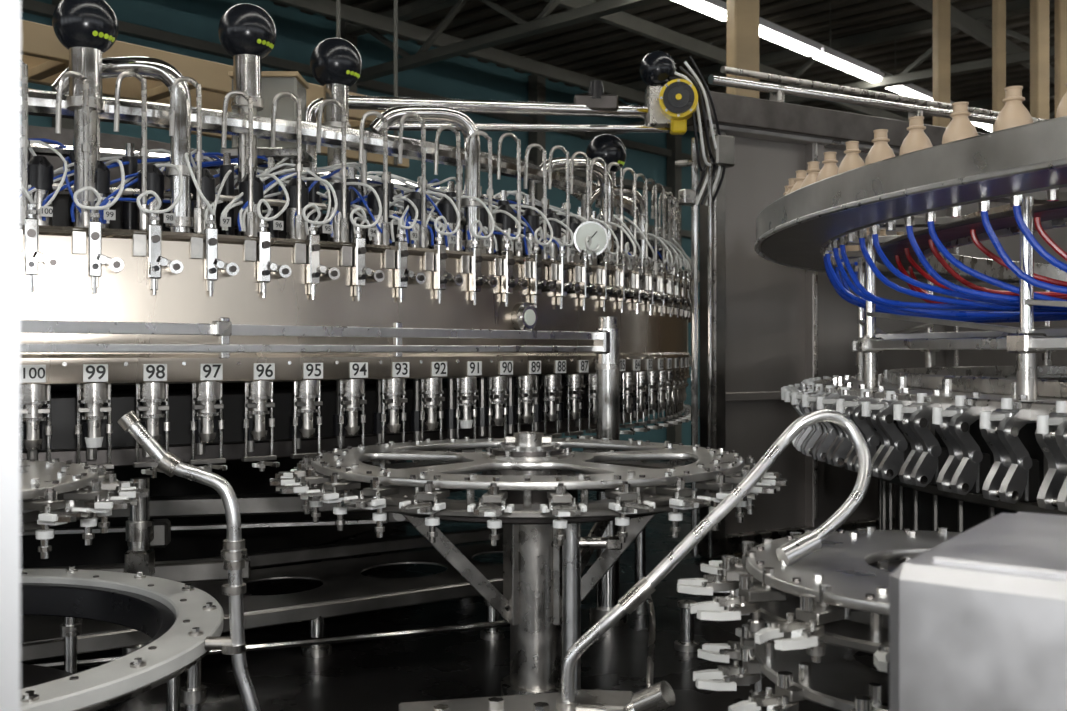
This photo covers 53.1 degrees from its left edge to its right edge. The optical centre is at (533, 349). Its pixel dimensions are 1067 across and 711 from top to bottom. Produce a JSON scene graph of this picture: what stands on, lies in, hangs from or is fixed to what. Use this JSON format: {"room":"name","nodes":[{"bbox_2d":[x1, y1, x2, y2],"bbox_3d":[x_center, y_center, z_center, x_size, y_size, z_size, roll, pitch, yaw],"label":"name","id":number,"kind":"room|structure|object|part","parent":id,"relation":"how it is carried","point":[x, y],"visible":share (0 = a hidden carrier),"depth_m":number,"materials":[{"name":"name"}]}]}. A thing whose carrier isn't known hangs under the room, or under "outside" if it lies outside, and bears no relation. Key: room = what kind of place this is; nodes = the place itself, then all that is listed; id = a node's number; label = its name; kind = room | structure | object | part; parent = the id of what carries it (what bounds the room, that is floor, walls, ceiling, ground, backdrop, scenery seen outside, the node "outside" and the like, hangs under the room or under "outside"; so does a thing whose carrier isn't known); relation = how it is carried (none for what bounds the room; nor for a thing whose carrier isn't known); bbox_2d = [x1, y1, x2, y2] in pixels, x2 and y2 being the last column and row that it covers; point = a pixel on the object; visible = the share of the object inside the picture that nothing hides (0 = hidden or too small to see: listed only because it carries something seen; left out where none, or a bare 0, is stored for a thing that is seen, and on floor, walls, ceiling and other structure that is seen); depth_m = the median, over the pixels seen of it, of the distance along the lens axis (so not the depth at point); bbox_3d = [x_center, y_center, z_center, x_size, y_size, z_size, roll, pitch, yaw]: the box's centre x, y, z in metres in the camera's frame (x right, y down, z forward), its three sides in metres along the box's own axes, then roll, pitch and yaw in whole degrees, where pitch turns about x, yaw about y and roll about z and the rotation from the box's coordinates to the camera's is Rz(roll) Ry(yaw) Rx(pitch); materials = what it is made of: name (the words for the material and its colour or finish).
{"room":"processing plant","nodes":[
{"label":"processing plant","id":0,"kind":"room"},
{"bbox_2d":[20,0,699,450],"bbox_3d":[-2.481,-0.980,11.156,0.203,5.150,27.000,0,0,43],"label":"wall","id":1,"kind":"structure","parent":0,"point":[298,32],"depth_m":12.44,"materials":[{"name":"metal"}]},
{"bbox_2d":[20,0,699,443],"bbox_3d":[-2.338,-0.950,11.024,0.174,5.080,26.950,0,0,43],"label":"wall girt","id":2,"kind":"structure","parent":1,"relation":"attached to","point":[536,84],"depth_m":12.58,"materials":[{"name":"metal"}]},
{"bbox_2d":[273,0,1054,132],"bbox_3d":[4.306,-3.580,4.871,18.700,0.160,27.400,0,0,43],"label":"ceiling","id":3,"kind":"structure","parent":0,"point":[594,48],"depth_m":12.03,"materials":[{"name":"metal"}]},
{"bbox_2d":[20,0,411,167],"bbox_3d":[-3.042,-2.248,3.669,0.532,2.497,6.450,0,0,43],"label":"cable tray","id":4,"kind":"object","parent":3,"relation":"hanging from","point":[46,58],"visible":0.3,"depth_m":4.97,"materials":[{"name":"metal"}]},
{"bbox_2d":[673,0,726,20],"label":"fluorescent lights","id":5,"kind":"object","parent":3,"relation":"hanging from","point":[717,9],"depth_m":9.07,"materials":[{"name":"white paint"}]},
{"bbox_2d":[759,2,895,81],"label":"fluorescent lights","id":6,"kind":"object","parent":3,"relation":"hanging from","point":[779,35],"depth_m":10.50,"materials":[{"name":"white paint"}]},
{"bbox_2d":[886,83,932,100],"label":"fluorescent lights","id":7,"kind":"object","parent":3,"relation":"hanging from","point":[910,90],"depth_m":12.07,"materials":[{"name":"white paint"}]},
{"bbox_2d":[670,56,1066,558],"bbox_3d":[1.941,-0.142,4.356,3.552,1.679,0.185,0,0,-30],"label":"enclosure","id":8,"kind":"object","parent":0,"point":[766,326],"depth_m":3.73,"materials":[{"name":"grey metal"}]},
{"bbox_3d":[4.306,1.650,4.871,18.700,0.100,27.400,0,0,43],"label":"floor","id":9,"kind":"structure","parent":0,"visible":0},
{"bbox_2d":[0,0,19,710],"bbox_3d":[-0.283,0.250,0.500,0.120,2.700,0.120,0,0,0],"label":"post","id":10,"kind":"object","parent":9,"relation":"on","point":[9,9],"visible":1,"depth_m":0.51,"materials":[{"name":"white paint"}]},
{"bbox_2d":[20,451,889,710],"bbox_3d":[-0.200,1.150,4.020,10.600,0.900,6.760,0,0,0],"label":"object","id":11,"kind":"structure","parent":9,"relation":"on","point":[377,674],"depth_m":2.44,"materials":[{"name":"metal"}]},
{"bbox_2d":[20,458,148,558],"bbox_3d":[-1.000,0.427,1.650,0.764,0.546,0.757,0,0,0],"label":"wheel","id":12,"kind":"object","parent":11,"relation":"on","point":[52,489],"visible":0.88,"depth_m":1.64,"materials":[{"name":"metal"}]},
{"bbox_3d":[-1.000,0.207,1.650,0.604,0.014,0.604,0,0,0],"label":"plate","id":13,"kind":"part","parent":12,"relation":"part of","materials":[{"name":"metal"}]},
{"bbox_2d":[20,566,222,710],"bbox_3d":[-1.000,0.565,1.650,1.000,0.270,1.000,0,0,0],"label":"ring","id":14,"kind":"object","parent":11,"relation":"on","point":[178,617],"visible":0.94,"depth_m":1.84,"materials":[{"name":"silver metal"}]},
{"bbox_2d":[122,477,154,654],"bbox_3d":[-0.830,0.485,2.250,0.070,0.430,0.070,0,0,0],"label":"post","id":15,"kind":"object","parent":11,"relation":"on","point":[140,557],"visible":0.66,"depth_m":2.23,"materials":[{"name":"metal"}]},
{"bbox_2d":[118,411,260,710],"bbox_3d":[-0.499,0.396,1.600,0.247,0.609,0.060,0,0,0],"label":"pipe","id":16,"kind":"object","parent":11,"relation":"on","point":[234,552],"visible":1,"depth_m":1.59,"materials":[{"name":"metal"}]},
{"bbox_2d":[20,493,592,668],"bbox_3d":[-0.818,0.537,2.579,2.076,0.325,0.848,0,0,-20],"label":"support frame","id":17,"kind":"object","parent":11,"relation":"on","point":[344,590],"visible":0.45,"depth_m":2.59,"materials":[{"name":"metal"}]},
{"bbox_2d":[20,542,592,643],"bbox_3d":[-0.563,0.583,2.672,1.472,0.006,0.442,0,0,-33],"label":"tray","id":18,"kind":"object","parent":17,"relation":"on","point":[344,586],"depth_m":2.62,"materials":[{"name":"metal"}]},
{"bbox_2d":[20,317,626,626],"bbox_3d":[-0.377,0.307,2.065,0.100,0.785,1.881,0,0,40],"label":"guard rail","id":19,"kind":"object","parent":11,"relation":"on","point":[606,339],"visible":0.9,"depth_m":2.20,"materials":[{"name":"metal"}]},
{"bbox_3d":[0.192,0.307,2.750,0.100,0.785,0.100,0,0,0],"label":"post","id":20,"kind":"part","parent":19,"relation":"part of","materials":[{"name":"metal"}]},
{"bbox_2d":[20,0,699,568],"bbox_3d":[-2.160,-0.053,4.620,5.699,1.506,5.699,0,0,-8],"label":"carousel","id":21,"kind":"object","parent":11,"relation":"on","point":[114,228],"visible":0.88,"depth_m":2.49,"materials":[{"name":"metal"}]},
{"bbox_2d":[480,600,504,640],"bbox_3d":[-0.100,0.655,2.600,0.060,0.090,0.060,0,0,0],"label":"stud","id":22,"kind":"object","parent":11,"relation":"on","point":[492,615],"visible":0.63,"depth_m":2.58,"materials":[{"name":"metal"}]},
{"bbox_2d":[304,51,697,183],"bbox_3d":[-0.081,-0.692,3.321,1.264,0.585,0.212,0,0,-17],"label":"pipe","id":23,"kind":"object","parent":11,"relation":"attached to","point":[669,104],"visible":0.79,"depth_m":3.40,"materials":[{"name":"metal"}]},
{"bbox_2d":[269,432,786,695],"bbox_3d":[-0.010,0.433,2.150,1.014,0.533,1.010,0,0,0],"label":"wheel","id":24,"kind":"object","parent":11,"relation":"on","point":[532,484],"visible":0.96,"depth_m":2.04,"materials":[{"name":"metal"}]},
{"bbox_3d":[-0.010,0.220,2.150,0.854,0.014,0.854,0,0,0],"label":"plate","id":25,"kind":"part","parent":24,"relation":"part of","materials":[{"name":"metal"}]},
{"bbox_2d":[399,680,675,710],"bbox_3d":[0.002,0.566,1.424,0.363,0.268,0.128,0,0,-5],"label":"base plate","id":26,"kind":"object","parent":11,"relation":"on","point":[660,696],"visible":0.95,"depth_m":1.42,"materials":[{"name":"metal"}]},
{"bbox_2d":[562,523,621,688],"bbox_3d":[0.105,0.497,2.020,0.125,0.405,0.060,0,0,0],"label":"standpipe","id":27,"kind":"object","parent":11,"relation":"on","point":[572,546],"visible":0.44,"depth_m":2.01,"materials":[{"name":"metal"}]},
{"bbox_2d":[634,527,645,600],"bbox_3d":[0.300,0.545,3.000,0.060,0.310,0.060,0,0,0],"label":"stud","id":28,"kind":"object","parent":11,"relation":"on","point":[640,540],"visible":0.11,"depth_m":2.99,"materials":[{"name":"metal"}]},
{"bbox_2d":[646,595,655,687],"bbox_3d":[0.235,0.622,2.241,0.040,0.161,0.361,0,0,4],"label":"rod","id":29,"kind":"object","parent":11,"relation":"on","point":[652,623],"visible":0.65,"depth_m":2.15,"materials":[{"name":"metal"}]},
{"bbox_2d":[674,600,699,651],"bbox_3d":[0.360,0.645,2.500,0.060,0.110,0.060,0,0,0],"label":"stud","id":30,"kind":"object","parent":11,"relation":"on","point":[686,643],"visible":0.88,"depth_m":2.48,"materials":[{"name":"metal"}]},
{"bbox_2d":[561,409,871,701],"bbox_3d":[0.257,0.278,1.433,0.433,0.389,0.100,0,0,-15],"label":"pipe","id":31,"kind":"object","parent":11,"relation":"on","point":[806,544],"visible":1,"depth_m":1.44,"materials":[{"name":"metal"}]},
{"bbox_2d":[677,526,962,710],"bbox_3d":[0.563,0.489,1.420,0.727,0.421,0.730,0,0,0],"label":"wheel","id":32,"kind":"object","parent":11,"relation":"on","point":[807,648],"visible":0.55,"depth_m":1.35,"materials":[{"name":"metal"}]},
{"bbox_3d":[0.560,0.292,1.420,0.544,0.014,0.544,0,0,0],"label":"plate","id":33,"kind":"part","parent":32,"relation":"part of","materials":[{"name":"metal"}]},
{"bbox_2d":[754,116,1066,559],"bbox_3d":[2.400,-0.100,2.400,3.728,1.600,3.728,0,0,0],"label":"carousel","id":34,"kind":"object","parent":11,"relation":"on","point":[967,446],"visible":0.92,"depth_m":2.05,"materials":[{"name":"metal"}]},
{"bbox_3d":[0.717,0.165,2.833,0.116,0.170,0.062,0,0,14],"label":"rinser gripper arm","id":35,"kind":"part","parent":34,"relation":"part of","materials":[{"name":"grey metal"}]},
{"bbox_3d":[0.693,0.165,2.727,0.116,0.170,0.062,0,0,11],"label":"rinser gripper arm","id":36,"kind":"part","parent":34,"relation":"part of","materials":[{"name":"grey metal"}]},
{"bbox_3d":[0.747,0.165,2.938,0.116,0.170,0.062,0,0,18],"label":"rinser gripper arm","id":37,"kind":"part","parent":34,"relation":"part of","materials":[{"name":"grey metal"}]},
{"bbox_3d":[0.676,0.165,2.619,0.116,0.170,0.062,0,0,7],"label":"rinser gripper arm","id":38,"kind":"part","parent":34,"relation":"part of","materials":[{"name":"grey metal"}]},
{"bbox_3d":[0.784,0.165,3.041,0.116,0.170,0.062,0,0,22],"label":"rinser gripper arm","id":39,"kind":"part","parent":34,"relation":"part of","materials":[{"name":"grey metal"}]},
{"bbox_3d":[0.665,0.165,2.510,0.116,0.170,0.062,0,0,4],"label":"rinser gripper arm","id":40,"kind":"part","parent":34,"relation":"part of","materials":[{"name":"grey metal"}]},
{"bbox_3d":[0.662,0.165,2.401,0.116,0.170,0.062,0,0,0],"label":"rinser gripper arm","id":41,"kind":"part","parent":34,"relation":"part of","materials":[{"name":"grey metal"}]},
{"bbox_3d":[0.665,0.165,2.292,0.116,0.170,0.062,0,0,-4],"label":"rinser gripper arm","id":42,"kind":"part","parent":34,"relation":"part of","materials":[{"name":"grey metal"}]},
{"bbox_2d":[783,116,932,195],"label":"plastic bottles","id":43,"kind":"object","parent":34,"relation":"on","point":[916,139],"depth_m":2.13},
{"bbox_2d":[785,178,795,194],"bbox_3d":[0.638,-0.348,2.614,0.059,0.143,0.059,0,0,0],"label":"bottle","id":44,"kind":"object","parent":43,"relation":"on","point":[791,181],"depth_m":2.60,"materials":[{"name":"beige plastic"}]},
{"bbox_2d":[790,170,806,192],"bbox_3d":[0.628,-0.348,2.498,0.059,0.143,0.059,0,0,0],"label":"bottle","id":45,"kind":"object","parent":43,"relation":"on","point":[800,174],"depth_m":2.49,"materials":[{"name":"beige plastic"}]},
{"bbox_2d":[800,161,819,187],"bbox_3d":[0.625,-0.348,2.382,0.059,0.143,0.059,0,0,0],"label":"bottle","id":46,"kind":"object","parent":43,"relation":"on","point":[813,170],"depth_m":2.37,"materials":[{"name":"beige plastic"}]},
{"bbox_2d":[816,151,837,181],"bbox_3d":[0.630,-0.348,2.266,0.059,0.143,0.059,0,0,0],"label":"bottle","id":47,"kind":"object","parent":43,"relation":"on","point":[830,168],"depth_m":2.25,"materials":[{"name":"beige plastic"}]},
{"bbox_2d":[837,141,864,173],"bbox_3d":[0.643,-0.348,2.151,0.059,0.143,0.059,0,0,0],"label":"bottle","id":48,"kind":"object","parent":43,"relation":"on","point":[852,160],"depth_m":2.14,"materials":[{"name":"beige plastic"}]},
{"bbox_2d":[845,232,858,250],"bbox_3d":[1.054,-0.348,3.557,0.059,0.143,0.059,0,0,0],"label":"bottle","id":49,"kind":"object","parent":43,"relation":"on","point":[848,247],"depth_m":3.53,"materials":[{"name":"beige plastic"}]},
{"bbox_3d":[0.675,0.165,2.183,0.116,0.170,0.062,0,0,-7],"label":"rinser gripper arm","id":50,"kind":"part","parent":34,"relation":"part of","materials":[{"name":"grey metal"}]},
{"bbox_2d":[865,129,895,164],"bbox_3d":[0.663,-0.348,2.036,0.059,0.143,0.059,0,0,0],"label":"bottle","id":51,"kind":"object","parent":34,"relation":"on","point":[880,151],"depth_m":2.02,"materials":[{"name":"beige plastic"}]},
{"bbox_3d":[0.693,0.165,2.075,0.116,0.170,0.062,0,0,-11],"label":"rinser gripper arm","id":52,"kind":"part","parent":34,"relation":"part of","materials":[{"name":"grey metal"}]},
{"bbox_2d":[899,116,932,154],"bbox_3d":[0.690,-0.348,1.923,0.059,0.143,0.059,0,0,0],"label":"bottle","id":53,"kind":"object","parent":34,"relation":"on","point":[916,139],"depth_m":1.91,"materials":[{"name":"beige plastic"}]},
{"bbox_3d":[0.716,0.165,1.969,0.116,0.170,0.062,0,0,-14],"label":"rinser gripper arm","id":54,"kind":"part","parent":34,"relation":"part of","materials":[{"name":"grey metal"}]},
{"bbox_2d":[942,102,977,143],"label":"plastic bottles","id":55,"kind":"object","parent":34,"relation":"on","point":[960,127],"depth_m":1.80},
{"bbox_3d":[0.747,0.165,1.864,0.116,0.170,0.062,0,0,-18],"label":"rinser gripper arm","id":56,"kind":"part","parent":34,"relation":"part of","materials":[{"name":"grey metal"}]},
{"bbox_3d":[0.784,0.165,1.761,0.116,0.170,0.062,0,0,-22],"label":"rinser gripper arm","id":57,"kind":"part","parent":34,"relation":"part of","materials":[{"name":"grey metal"}]},
{"bbox_2d":[994,86,1032,131],"label":"plastic bottles","id":58,"kind":"object","parent":34,"relation":"on","point":[1014,111],"depth_m":1.69},
{"bbox_3d":[0.827,0.165,1.661,0.116,0.170,0.062,0,0,-25],"label":"rinser gripper arm","id":59,"kind":"part","parent":34,"relation":"part of","materials":[{"name":"grey metal"}]},
{"bbox_2d":[1056,83,1066,117],"bbox_3d":[0.816,-0.348,1.599,0.059,0.143,0.059,0,0,0],"label":"bottle","id":60,"kind":"object","parent":34,"relation":"on","point":[1062,107],"depth_m":1.59,"materials":[{"name":"beige plastic"}]},
{"bbox_2d":[890,512,1066,710],"bbox_3d":[0.540,0.423,0.726,0.500,0.554,0.310,0,0,36],"label":"junction box","id":61,"kind":"object","parent":11,"relation":"on","point":[978,618],"visible":1,"depth_m":0.72,"materials":[{"name":"silver metal"}]},
{"bbox_2d":[727,0,758,97],"bbox_3d":[1.560,-0.950,7.950,0.300,5.100,0.260,0,0,-14],"label":"column","id":62,"kind":"structure","parent":9,"relation":"on","point":[742,15],"depth_m":7.88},
{"bbox_2d":[269,0,1054,139],"bbox_3d":[4.306,-3.138,4.871,18.250,0.605,26.950,0,0,43],"label":"roof truss","id":63,"kind":"object","parent":62,"relation":"on","point":[972,23],"visible":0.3,"depth_m":10.77,"materials":[{"name":"metal"}]},
{"bbox_2d":[933,0,949,126],"bbox_3d":[3.480,-0.950,9.100,0.180,5.100,0.156,0,0,-14],"label":"column","id":64,"kind":"structure","parent":9,"relation":"on","point":[941,8],"depth_m":9.06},
{"bbox_2d":[992,0,1005,131],"bbox_3d":[3.840,-0.950,8.800,0.135,5.100,0.117,0,0,-14],"label":"column","id":65,"kind":"structure","parent":9,"relation":"on","point":[998,6],"depth_m":8.77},
{"bbox_2d":[1030,0,1048,119],"bbox_3d":[4.080,-0.950,8.600,0.180,5.100,0.156,0,0,-14],"label":"column","id":66,"kind":"structure","parent":9,"relation":"on","point":[1039,9],"depth_m":8.56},
{"bbox_2d":[1055,0,1066,117],"bbox_3d":[4.400,-0.950,8.900,0.128,5.100,0.110,0,0,-14],"label":"column","id":67,"kind":"structure","parent":9,"relation":"on","point":[1060,5],"depth_m":8.87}
]}

